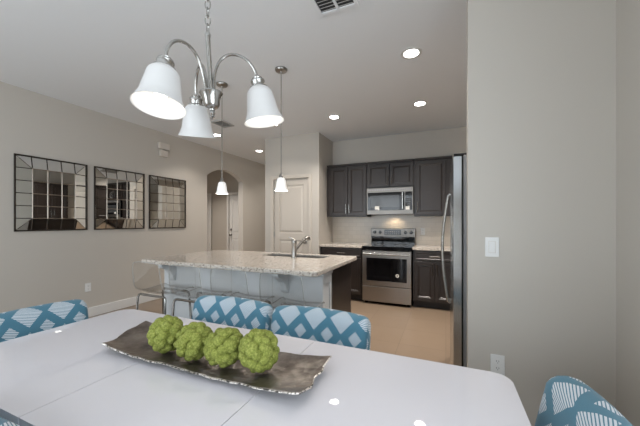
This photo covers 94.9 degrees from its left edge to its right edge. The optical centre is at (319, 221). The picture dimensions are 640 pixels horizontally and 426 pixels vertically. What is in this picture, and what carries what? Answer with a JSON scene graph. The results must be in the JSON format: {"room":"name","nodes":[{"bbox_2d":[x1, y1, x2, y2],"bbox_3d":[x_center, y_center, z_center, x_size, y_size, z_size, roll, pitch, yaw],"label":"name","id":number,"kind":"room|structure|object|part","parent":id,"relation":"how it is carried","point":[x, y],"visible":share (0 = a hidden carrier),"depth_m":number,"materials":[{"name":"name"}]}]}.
{"room":"dining area","nodes":[
{"label":"dining area","id":0,"kind":"room"},
{"bbox_2d":[0,81,264,312],"bbox_3d":[-3.114,-0.120,4.272,0.130,2.840,9.800,0,0,23],"label":"wall","id":1,"kind":"structure","parent":0,"point":[37,267],"depth_m":4.10,"materials":[{"name":"beige paint"}]},
{"bbox_2d":[14,153,87,231],"bbox_3d":[-3.290,-0.333,3.638,0.044,0.882,0.732,0,0,23],"label":"wall mirror","id":2,"kind":"object","parent":1,"relation":"attached to","point":[50,194],"visible":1,"depth_m":3.58,"materials":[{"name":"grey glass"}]},
{"bbox_3d":[-3.277,-0.333,3.633,0.001,0.580,0.432,0,0,23],"label":"glass","id":3,"kind":"part","parent":2,"relation":"part of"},
{"bbox_2d":[85,283,90,291],"bbox_3d":[-3.156,0.890,3.996,0.009,0.116,0.072,0,0,23],"label":"power outlet","id":4,"kind":"object","parent":1,"relation":"attached to","point":[87,285],"visible":1,"depth_m":3.99,"materials":[{"name":"white plastic"}]},
{"bbox_2d":[94,166,144,229],"bbox_3d":[-2.967,-0.333,4.392,0.044,0.882,0.732,0,0,23],"label":"wall mirror","id":5,"kind":"object","parent":1,"relation":"attached to","point":[119,195],"visible":1,"depth_m":4.34,"materials":[{"name":"grey mirror"}]},
{"bbox_3d":[-2.954,-0.333,4.386,0.001,0.580,0.432,0,0,23],"label":"glass","id":6,"kind":"part","parent":5,"relation":"part of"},
{"bbox_2d":[88,290,161,316],"bbox_3d":[-3.027,1.235,4.290,0.015,0.130,9.500,0,0,23],"label":"baseboard","id":7,"kind":"structure","parent":1,"relation":"attached to","point":[104,308],"depth_m":4.36,"materials":[{"name":"white paint"}]},
{"bbox_2d":[159,150,167,157],"bbox_3d":[-2.686,-1.173,5.046,0.045,0.105,0.150,0,0,23],"label":"wall sensor","id":8,"kind":"object","parent":1,"relation":"attached to","point":[162,153],"visible":1,"depth_m":5.02,"materials":[{"name":"beige plastic"}]},
{"bbox_2d":[158,142,169,150],"bbox_3d":[-2.682,-1.298,5.044,0.055,0.105,0.200,0,0,23],"label":"door chime","id":9,"kind":"object","parent":1,"relation":"attached to","point":[163,146],"visible":1,"depth_m":5.02,"materials":[{"name":"beige plastic"}]},
{"bbox_2d":[149,175,185,228],"bbox_3d":[-2.644,-0.333,5.146,0.044,0.882,0.732,0,0,23],"label":"wall mirror","id":10,"kind":"object","parent":1,"relation":"attached to","point":[167,196],"visible":1,"depth_m":5.10,"materials":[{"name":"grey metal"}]},
{"bbox_3d":[-2.631,-0.333,5.140,0.001,0.580,0.432,0,0,23],"label":"glass","id":11,"kind":"part","parent":10,"relation":"part of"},
{"bbox_2d":[207,170,237,250],"bbox_3d":[-3.005,-0.120,8.360,2.890,2.840,0.100,0,0,23],"label":"wall","id":12,"kind":"structure","parent":0,"point":[218,201],"depth_m":8.22,"materials":[{"name":"beige paint"}]},
{"bbox_2d":[207,193,210,250],"bbox_3d":[-3.498,0.249,8.465,0.984,2.102,0.076,0,0,23],"label":"door","id":13,"kind":"structure","parent":12,"relation":"in","point":[209,194],"depth_m":8.26,"materials":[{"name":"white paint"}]},
{"bbox_2d":[227,192,237,250],"bbox_3d":[-2.146,0.249,7.864,0.864,2.102,0.115,0,0,23],"label":"door","id":14,"kind":"structure","parent":12,"relation":"in","point":[232,197],"depth_m":7.98,"materials":[{"name":"white paint"}]},
{"bbox_2d":[0,0,466,164],"bbox_3d":[-1.923,-1.590,3.762,8.700,0.100,10.000,0,0,23],"label":"ceiling","id":15,"kind":"structure","parent":0,"point":[93,55],"depth_m":2.73,"materials":[{"name":"white paint"}]},
{"bbox_2d":[130,0,284,137],"bbox_3d":[-0.472,-0.954,1.144,0.554,1.172,0.525,0,0,23],"label":"chandelier","id":16,"kind":"object","parent":15,"relation":"hanging from","point":[158,94],"visible":1,"depth_m":1.16,"materials":[{"name":"white glass"}]},
{"bbox_3d":[-0.534,-0.447,0.974,0.166,0.160,0.163,0,0,23],"label":"lamp shade","id":17,"kind":"part","parent":16,"relation":"part of","materials":[{"name":"white glass"}]},
{"bbox_3d":[-0.532,-0.466,0.987,0.056,0.099,0.054,0,0,23],"label":"bulb","id":18,"kind":"part","parent":16,"relation":"part of","materials":[{"name":"white glass"}]},
{"bbox_3d":[-0.493,-0.593,1.090,0.017,0.150,0.191,0,0,24],"label":"arm","id":19,"kind":"part","parent":16,"relation":"part of","materials":[{"name":"silver metal"}]},
{"bbox_3d":[-0.580,-0.464,1.388,0.163,0.167,0.162,0,0,23],"label":"lamp shade","id":20,"kind":"part","parent":16,"relation":"part of","materials":[{"name":"white glass"}]},
{"bbox_3d":[-0.516,-0.598,1.267,0.023,0.157,0.187,0,0,-38],"label":"arm","id":21,"kind":"part","parent":16,"relation":"part of","materials":[{"name":"silver metal"}]},
{"bbox_3d":[-0.449,-1.130,1.173,0.020,0.760,0.020,0,0,45],"label":"chain","id":22,"kind":"part","parent":16,"relation":"part of","materials":[{"name":"silver metal"}]},
{"bbox_3d":[-0.446,-0.639,1.179,0.024,0.240,0.036,0,0,23],"label":"stem","id":23,"kind":"part","parent":16,"relation":"part of","materials":[{"name":"silver metal"}]},
{"bbox_3d":[-0.343,-0.603,1.193,0.183,0.163,0.018,0,0,-5],"label":"arm","id":24,"kind":"part","parent":16,"relation":"part of","materials":[{"name":"silver metal"}]},
{"bbox_3d":[-0.229,-0.479,1.217,0.165,0.158,0.165,0,0,23],"label":"lamp shade","id":25,"kind":"part","parent":16,"relation":"part of","materials":[{"name":"white glass"}]},
{"bbox_2d":[216,81,227,194],"bbox_3d":[-1.093,-0.926,3.276,0.136,1.226,0.136,0,0,23],"label":"pendant light","id":26,"kind":"object","parent":15,"relation":"hanging from","point":[221,189],"visible":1,"depth_m":3.24,"materials":[{"name":"white glass"}]},
{"bbox_3d":[-1.093,-0.379,3.276,0.136,0.131,0.136,0,0,23],"label":"lamp shade","id":27,"kind":"part","parent":26,"relation":"part of","materials":[{"name":"white glass"}]},
{"bbox_2d":[211,120,233,127],"bbox_3d":[-1.515,-1.533,4.588,0.210,0.014,0.290,0,0,23],"label":"ceiling vent","id":28,"kind":"object","parent":15,"relation":"in","point":[222,123],"visible":1,"depth_m":4.58,"materials":[{"name":"grey metal"}]},
{"bbox_2d":[275,66,287,191],"bbox_3d":[-0.391,-0.926,2.958,0.136,1.226,0.136,0,0,23],"label":"pendant light","id":29,"kind":"object","parent":15,"relation":"hanging from","point":[281,183],"visible":1,"depth_m":2.94,"materials":[{"name":"white glass"}]},
{"bbox_3d":[-0.391,-0.379,2.958,0.136,0.131,0.136,0,0,23],"label":"lamp shade","id":30,"kind":"part","parent":29,"relation":"part of","materials":[{"name":"white glass"}]},
{"bbox_3d":[-0.391,-0.995,2.958,0.008,1.030,0.008,0,0,-44],"label":"rod","id":31,"kind":"part","parent":29,"relation":"part of","materials":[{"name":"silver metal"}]},
{"bbox_2d":[310,0,358,16],"bbox_3d":[0.068,-1.533,1.964,0.298,0.014,0.355,0,0,23],"label":"ceiling vent","id":32,"kind":"object","parent":15,"relation":"in","point":[323,7],"visible":1,"depth_m":2.08,"materials":[{"name":"white metal"}]},
{"bbox_2d":[328,115,340,119],"bbox_3d":[0.208,-1.536,4.306,0.190,0.006,0.190,0,0,23],"label":"recessed light","id":33,"kind":"object","parent":15,"relation":"in","point":[333,117],"visible":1,"depth_m":4.31,"materials":[{"name":"white glass"}]},
{"bbox_2d":[400,47,421,58],"bbox_3d":[0.833,-1.536,2.679,0.190,0.006,0.190,0,0,23],"label":"recessed light","id":34,"kind":"object","parent":15,"relation":"in","point":[413,52],"visible":1,"depth_m":2.67,"materials":[{"name":"white glass"}]},
{"bbox_2d":[412,101,427,106],"bbox_3d":[1.299,-1.536,3.817,0.190,0.006,0.190,0,0,23],"label":"recessed light","id":35,"kind":"object","parent":15,"relation":"in","point":[417,103],"visible":1,"depth_m":3.81,"materials":[{"name":"white glass"}]},
{"bbox_2d":[89,298,450,363],"bbox_3d":[-1.923,1.350,3.762,8.700,0.100,10.000,0,0,23],"label":"floor","id":36,"kind":"structure","parent":0,"point":[423,333],"depth_m":3.58,"materials":[{"name":"beige tile"}]},
{"bbox_2d":[0,417,19,425],"bbox_3d":[-0.775,0.882,0.933,0.544,0.835,0.606,0,0,23],"label":"dining chair","id":37,"kind":"object","parent":36,"relation":"on","point":[3,422],"visible":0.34,"depth_m":0.70,"materials":[{"name":"blue fabric"}]},
{"bbox_2d":[0,299,88,341],"bbox_3d":[-1.376,0.882,1.493,0.606,0.835,0.544,0,0,23],"label":"dining chair","id":38,"kind":"object","parent":36,"relation":"on","point":[17,323],"visible":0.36,"depth_m":1.60,"materials":[{"name":"blue fabric"}]},
{"bbox_2d":[132,261,193,318],"bbox_3d":[-1.539,0.831,2.869,0.432,0.938,0.425,0,0,23],"label":"bar stool","id":39,"kind":"object","parent":36,"relation":"on","point":[164,301],"visible":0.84,"depth_m":2.82,"materials":[{"name":"clear plastic"}]},
{"bbox_3d":[-1.768,0.998,2.824,0.066,0.605,0.028,0,0,-27],"label":"leg","id":40,"kind":"part","parent":39,"relation":"part of","materials":[{"name":"silver metal"}]},
{"bbox_3d":[-1.585,0.696,2.763,0.356,0.028,0.021,0,0,23],"label":"seat rail","id":41,"kind":"part","parent":39,"relation":"part of","materials":[{"name":"silver metal"}]},
{"bbox_3d":[-1.651,0.998,3.097,0.027,0.605,0.066,0,0,-17],"label":"leg","id":42,"kind":"part","parent":39,"relation":"part of","materials":[{"name":"silver metal"}]},
{"bbox_3d":[-1.414,0.998,2.672,0.027,0.605,0.066,0,0,-17],"label":"leg","id":43,"kind":"part","parent":39,"relation":"part of","materials":[{"name":"silver metal"}]},
{"bbox_3d":[-1.480,0.696,3.006,0.356,0.028,0.021,0,0,23],"label":"seat rail","id":44,"kind":"part","parent":39,"relation":"part of","materials":[{"name":"silver metal"}]},
{"bbox_3d":[-1.297,0.998,2.945,0.066,0.605,0.027,0,0,-27],"label":"leg","id":45,"kind":"part","parent":39,"relation":"part of","materials":[{"name":"silver metal"}]},
{"bbox_2d":[169,264,231,315],"bbox_3d":[-1.098,0.831,2.680,0.432,0.938,0.425,0,0,23],"label":"bar stool","id":46,"kind":"object","parent":36,"relation":"on","point":[202,289],"visible":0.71,"depth_m":2.63,"materials":[{"name":"silver metal"}]},
{"bbox_3d":[-1.327,0.998,2.635,0.066,0.605,0.028,0,0,-27],"label":"leg","id":47,"kind":"part","parent":46,"relation":"part of","materials":[{"name":"silver metal"}]},
{"bbox_3d":[-1.144,0.696,2.574,0.356,0.028,0.021,0,0,23],"label":"seat rail","id":48,"kind":"part","parent":46,"relation":"part of","materials":[{"name":"silver metal"}]},
{"bbox_3d":[-1.039,0.696,2.817,0.356,0.028,0.021,0,0,23],"label":"seat rail","id":49,"kind":"part","parent":46,"relation":"part of","materials":[{"name":"silver metal"}]},
{"bbox_2d":[192,295,272,329],"bbox_3d":[-0.623,0.882,1.592,0.544,0.835,0.606,0,0,23],"label":"dining chair","id":50,"kind":"object","parent":36,"relation":"on","point":[239,312],"visible":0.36,"depth_m":1.74,"materials":[{"name":"blue fabric"}]},
{"bbox_2d":[210,268,274,305],"bbox_3d":[-0.661,0.831,2.493,0.432,0.938,0.425,0,0,23],"label":"bar stool","id":51,"kind":"object","parent":36,"relation":"on","point":[248,294],"visible":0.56,"depth_m":2.56,"materials":[{"name":"silver metal"}]},
{"bbox_3d":[-0.603,0.696,2.630,0.356,0.028,0.021,0,0,23],"label":"seat rail","id":52,"kind":"part","parent":51,"relation":"part of","materials":[{"name":"silver metal"}]},
{"bbox_2d":[158,263,350,318],"bbox_3d":[-0.703,0.864,3.209,1.930,0.872,1.106,0,0,23],"label":"kitchen island","id":53,"kind":"object","parent":36,"relation":"on","point":[333,287],"visible":0.39,"depth_m":2.86,"materials":[{"name":"grey wood"}]},
{"bbox_2d":[142,250,356,276],"bbox_3d":[-0.722,0.406,3.182,2.005,0.040,1.160,0,0,23],"label":"island countertop","id":54,"kind":"structure","parent":53,"relation":"on","point":[247,261],"depth_m":2.87,"materials":[{"name":"stone"}]},
{"bbox_2d":[265,254,325,257],"bbox_3d":[-0.283,0.503,3.375,0.776,0.210,0.256,0,0,23],"label":"sink","id":55,"kind":"object","parent":54,"relation":"in","point":[270,254],"visible":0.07,"depth_m":3.49,"materials":[{"name":"silver metal"}]},
{"bbox_2d":[288,236,309,257],"bbox_3d":[-0.209,0.269,3.222,0.288,0.232,0.079,0,0,-40],"label":"faucet","id":56,"kind":"object","parent":54,"relation":"on","point":[294,249],"visible":1,"depth_m":3.15,"materials":[{"name":"silver metal"}]},
{"bbox_3d":[-0.197,0.238,3.247,0.039,0.170,0.239,0,0,44],"label":"spout","id":57,"kind":"part","parent":56,"relation":"part of","materials":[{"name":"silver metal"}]},
{"bbox_3d":[-0.812,0.447,2.954,1.930,0.037,0.230,0,0,23],"label":"cap moulding","id":58,"kind":"part","parent":53,"relation":"part of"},
{"bbox_3d":[0.061,0.820,2.580,0.011,0.720,0.210,0,0,23],"label":"panel trim","id":59,"kind":"part","parent":53,"relation":"part of","materials":[{"name":"white wood"}]},
{"bbox_2d":[0,309,530,425],"bbox_3d":[-0.434,0.925,1.092,2.082,0.750,0.815,0,0,23],"label":"dining table","id":60,"kind":"object","parent":36,"relation":"on","point":[65,375],"visible":0.86,"depth_m":0.94,"materials":[{"name":"white paint"}]},
{"bbox_2d":[102,321,331,394],"bbox_3d":[-0.471,0.524,1.175,1.021,0.050,0.269,0,0,23],"label":"tray","id":61,"kind":"object","parent":60,"relation":"on","point":[292,374],"visible":0.66,"depth_m":1.08,"materials":[{"name":"grey metal"}]},
{"bbox_2d":[147,315,183,353],"bbox_3d":[-0.634,0.464,1.218,0.145,0.151,0.144,0,0,23],"label":"ball","id":62,"kind":"object","parent":61,"relation":"on","point":[161,335],"visible":0.8,"depth_m":1.17,"materials":[{"name":"green plant"}]},
{"bbox_2d":[173,322,212,361],"bbox_3d":[-0.496,0.470,1.159,0.148,0.145,0.143,0,0,21],"label":"ball","id":63,"kind":"object","parent":61,"relation":"on","point":[189,344],"visible":0.87,"depth_m":1.11,"materials":[{"name":"green plant"}]},
{"bbox_2d":[203,327,243,367],"bbox_3d":[-0.357,0.469,1.102,0.151,0.145,0.144,0,-1,-23],"label":"ball","id":64,"kind":"object","parent":61,"relation":"on","point":[220,348],"visible":0.84,"depth_m":1.05,"materials":[{"name":"green plant"}]},
{"bbox_2d":[238,328,279,372],"bbox_3d":[-0.216,0.458,1.052,0.144,0.150,0.142,0,0,40],"label":"ball","id":65,"kind":"object","parent":61,"relation":"on","point":[258,349],"visible":1,"depth_m":1.01,"materials":[{"name":"green plant"}]},
{"bbox_2d":[259,272,324,307],"bbox_3d":[-0.220,0.831,2.304,0.432,0.938,0.425,0,0,23],"label":"bar stool","id":66,"kind":"object","parent":36,"relation":"on","point":[304,301],"visible":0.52,"depth_m":2.42,"materials":[{"name":"silver metal"}]},
{"bbox_3d":[-0.161,0.696,2.441,0.356,0.028,0.021,0,0,23],"label":"seat rail","id":67,"kind":"part","parent":66,"relation":"part of","materials":[{"name":"silver metal"}]},
{"bbox_2d":[270,305,370,349],"bbox_3d":[-0.092,0.882,1.365,0.544,0.835,0.606,0,0,23],"label":"dining chair","id":68,"kind":"object","parent":36,"relation":"on","point":[331,326],"visible":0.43,"depth_m":1.51,"materials":[{"name":"blue fabric"}]},
{"bbox_2d":[320,247,363,300],"bbox_3d":[0.455,0.863,5.171,0.742,0.875,0.656,0,0,23],"label":"base cabinet","id":69,"kind":"object","parent":36,"relation":"on","point":[356,266],"visible":0.38,"depth_m":4.82,"materials":[{"name":"brown wood"}]},
{"bbox_3d":[0.361,0.510,4.903,0.680,0.140,0.020,0,0,23],"label":"drawer","id":70,"kind":"part","parent":69,"relation":"part of","materials":[{"name":"brown wood"}]},
{"bbox_2d":[319,242,370,247],"bbox_3d":[0.462,0.405,5.187,0.756,0.037,0.638,0,0,23],"label":"countertop","id":71,"kind":"structure","parent":69,"relation":"on","point":[332,244],"depth_m":5.04,"materials":[{"name":"stone"}]},
{"bbox_3d":[0.518,0.887,4.836,0.337,0.585,0.020,0,0,23],"label":"door","id":72,"kind":"part","parent":69,"relation":"part of","materials":[{"name":"brown wood"}]},
{"bbox_2d":[362,228,415,306],"bbox_3d":[1.146,0.705,4.840,0.763,1.190,0.720,0,0,23],"label":"range","id":73,"kind":"object","parent":36,"relation":"on","point":[387,262],"visible":0.98,"depth_m":4.59,"materials":[{"name":"silver metal"}]},
{"bbox_3d":[1.016,0.500,4.537,0.703,0.024,0.060,0,0,23],"label":"handle","id":74,"kind":"part","parent":73,"relation":"part of","materials":[{"name":"silver metal"}]},
{"bbox_3d":[1.033,0.730,4.576,0.755,0.550,0.035,0,0,23],"label":"oven door","id":75,"kind":"part","parent":73,"relation":"part of","materials":[{"name":"silver metal"}]},
{"bbox_3d":[1.034,1.135,4.578,0.755,0.240,0.030,0,0,23],"label":"storage drawer","id":76,"kind":"part","parent":73,"relation":"part of","materials":[{"name":"silver metal"}]},
{"bbox_2d":[362,243,414,251],"bbox_3d":[1.143,0.416,4.835,0.763,0.065,0.612,0,0,23],"label":"cooktop","id":77,"kind":"object","parent":73,"relation":"in","point":[373,247],"depth_m":4.62,"materials":[{"name":"black glass"}]},
{"bbox_2d":[413,250,449,309],"bbox_3d":[1.807,0.863,4.591,0.620,0.875,0.656,0,0,23],"label":"base cabinet","id":78,"kind":"object","parent":36,"relation":"on","point":[428,284],"visible":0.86,"depth_m":4.36,"materials":[{"name":"brown wood"}]},
{"bbox_3d":[1.560,0.887,4.389,0.286,0.585,0.020,0,0,23],"label":"door","id":79,"kind":"part","parent":78,"relation":"part of","materials":[{"name":"brown wood"}]},
{"bbox_3d":[1.695,0.510,4.331,0.580,0.140,0.020,0,0,23],"label":"drawer","id":80,"kind":"part","parent":78,"relation":"part of","materials":[{"name":"brown wood"}]},
{"bbox_3d":[1.831,0.887,4.274,0.286,0.585,0.020,0,0,23],"label":"door","id":81,"kind":"part","parent":78,"relation":"part of","materials":[{"name":"brown wood"}]},
{"bbox_2d":[441,153,466,366],"bbox_3d":[1.399,0.414,2.297,0.839,1.772,0.905,0,0,23],"label":"refrigerator","id":82,"kind":"object","parent":36,"relation":"on","point":[457,195],"visible":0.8,"depth_m":2.00,"materials":[{"name":"silver metal"}]},
{"bbox_3d":[1.053,0.220,2.452,0.082,0.918,0.023,0,0,23],"label":"handle","id":83,"kind":"part","parent":82,"relation":"part of","materials":[{"name":"silver metal"}]},
{"bbox_3d":[1.210,0.395,2.653,0.063,1.690,0.396,0,0,23],"label":"door","id":84,"kind":"part","parent":82,"relation":"part of","materials":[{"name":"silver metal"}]},
{"bbox_3d":[1.030,0.395,2.234,0.063,1.690,0.495,0,0,23],"label":"door","id":85,"kind":"part","parent":82,"relation":"part of","materials":[{"name":"silver metal"}]},
{"bbox_2d":[535,375,632,425],"bbox_3d":[0.466,0.882,0.769,0.606,0.835,0.544,0,0,23],"label":"dining chair","id":86,"kind":"object","parent":36,"relation":"on","point":[566,400],"visible":1,"depth_m":0.81,"materials":[{"name":"blue fabric"}]},
{"bbox_3d":[1.817,0.862,3.040,0.656,0.875,0.720,0,0,23],"label":"base cabinet","id":87,"kind":"object","parent":36,"relation":"on","visible":0},
{"bbox_2d":[412,245,449,250],"bbox_3d":[1.810,0.405,3.798,1.264,0.037,2.128,0,0,23],"label":"countertop","id":88,"kind":"structure","parent":87,"relation":"on","point":[416,247],"depth_m":4.44,"materials":[{"name":"stone"}]},
{"bbox_2d":[265,132,332,253],"bbox_3d":[0.068,-0.120,6.619,1.090,2.840,2.980,0,0,23],"label":"wall","id":89,"kind":"structure","parent":0,"point":[311,153],"depth_m":5.22,"materials":[{"name":"beige paint"}]},
{"bbox_2d":[270,174,311,253],"bbox_3d":[-0.523,0.232,5.253,0.834,2.137,0.115,0,0,23],"label":"door","id":90,"kind":"structure","parent":89,"relation":"in","point":[293,207],"depth_m":5.26,"materials":[{"name":"beige paint"}]},
{"bbox_2d":[333,126,466,164],"bbox_3d":[1.566,-0.120,5.139,2.830,2.840,0.120,0,0,23],"label":"wall","id":91,"kind":"structure","parent":0,"point":[451,141],"depth_m":5.13,"materials":[{"name":"beige paint"}]},
{"bbox_2d":[327,162,370,216],"bbox_3d":[0.520,-0.557,5.306,0.735,0.925,0.376,0,0,23],"label":"upper cabinet","id":92,"kind":"object","parent":91,"relation":"attached to","point":[346,183],"visible":0.94,"depth_m":5.16,"materials":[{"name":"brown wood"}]},
{"bbox_3d":[0.337,-0.540,5.229,0.330,0.850,0.020,0,0,23],"label":"door","id":93,"kind":"part","parent":92,"relation":"part of","materials":[{"name":"brown wood"}]},
{"bbox_3d":[0.525,-1.002,5.318,0.735,0.035,0.350,0,0,23],"label":"crown","id":94,"kind":"part","parent":92,"relation":"part of","materials":[{"name":"brown wood"}]},
{"bbox_3d":[0.644,-0.540,5.097,0.322,0.850,0.020,0,0,23],"label":"door","id":95,"kind":"part","parent":92,"relation":"part of","materials":[{"name":"brown wood"}]},
{"bbox_2d":[367,159,413,188],"bbox_3d":[1.214,-0.797,5.009,0.771,0.445,0.376,0,0,23],"label":"upper cabinet","id":96,"kind":"object","parent":91,"relation":"attached to","point":[391,173],"visible":0.91,"depth_m":4.86,"materials":[{"name":"brown wood"}]},
{"bbox_3d":[0.983,-0.777,4.952,0.371,0.375,0.020,0,0,23],"label":"door","id":97,"kind":"part","parent":96,"relation":"part of","materials":[{"name":"brown wood"}]},
{"bbox_2d":[367,187,413,214],"bbox_3d":[1.205,-0.345,4.979,0.758,0.440,0.447,0,0,23],"label":"microwave","id":98,"kind":"object","parent":96,"relation":"attached to","point":[394,200],"visible":1,"depth_m":4.81,"materials":[{"name":"silver metal"}]},
{"bbox_3d":[1.083,-0.343,4.844,0.600,0.295,0.005,0,0,23],"label":"door glass","id":99,"kind":"part","parent":98,"relation":"part of","materials":[{"name":"grey glass"}]},
{"bbox_3d":[1.420,-0.343,4.699,0.110,0.295,0.005,0,0,23],"label":"control panel","id":100,"kind":"part","parent":98,"relation":"part of","materials":[{"name":"black glass"}]},
{"bbox_3d":[1.219,-1.002,5.021,0.771,0.035,0.350,0,0,23],"label":"crown","id":101,"kind":"part","parent":96,"relation":"part of","materials":[{"name":"brown wood"}]},
{"bbox_3d":[1.332,-0.777,4.803,0.372,0.375,0.020,0,0,23],"label":"door","id":102,"kind":"part","parent":96,"relation":"part of","materials":[{"name":"brown wood"}]},
{"bbox_2d":[332,215,449,245],"bbox_3d":[1.532,0.150,5.082,2.808,0.540,0.010,0,0,23],"label":"backsplash","id":103,"kind":"structure","parent":91,"relation":"attached to","point":[344,229],"depth_m":5.21,"materials":[{"name":"beige tile"}]},
{"bbox_2d":[414,155,451,215],"bbox_3d":[1.827,-0.557,4.746,0.560,0.925,0.376,0,0,23],"label":"upper cabinet","id":104,"kind":"object","parent":91,"relation":"attached to","point":[431,174],"visible":0.91,"depth_m":4.62,"materials":[{"name":"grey wood"}]},
{"bbox_3d":[1.833,-1.002,4.758,0.560,0.035,0.350,0,0,23],"label":"crown","id":105,"kind":"part","parent":104,"relation":"part of","materials":[{"name":"brown wood"}]},
{"bbox_2d":[467,0,615,425],"bbox_3d":[1.241,-0.120,1.709,0.686,2.840,0.120,0,0,23],"label":"wall","id":106,"kind":"structure","parent":0,"point":[541,74],"depth_m":1.64,"materials":[{"name":"beige paint"}]},
{"bbox_2d":[485,237,498,256],"bbox_3d":[1.017,0.148,1.735,0.072,0.116,0.009,0,0,23],"label":"light switch","id":107,"kind":"object","parent":106,"relation":"attached to","point":[491,243],"visible":1,"depth_m":1.73,"materials":[{"name":"white plastic"}]},
{"bbox_2d":[490,354,504,375],"bbox_3d":[1.042,0.838,1.724,0.072,0.116,0.009,0,0,23],"label":"power outlet","id":108,"kind":"object","parent":106,"relation":"attached to","point":[497,362],"visible":0.93,"depth_m":1.72,"materials":[{"name":"white plastic"}]},
{"bbox_2d":[494,359,500,363],"bbox_3d":[1.042,0.818,1.722,0.033,0.028,0.004,0,0,23],"label":"socket","id":109,"kind":"object","parent":108,"relation":"attached to","point":[496,361],"depth_m":1.72,"materials":[{"name":"white plastic"}]},
{"bbox_2d":[494,366,500,370],"bbox_3d":[1.042,0.858,1.722,0.033,0.028,0.004,0,0,23],"label":"socket","id":110,"kind":"object","parent":108,"relation":"attached to","point":[496,368],"depth_m":1.72,"materials":[{"name":"white plastic"}]},
{"bbox_2d":[616,0,639,425],"bbox_3d":[1.406,-0.120,1.073,0.120,2.840,7.480,0,0,23],"label":"wall","id":111,"kind":"structure","parent":0,"point":[627,11],"depth_m":1.42,"materials":[{"name":"beige paint"}]}
]}

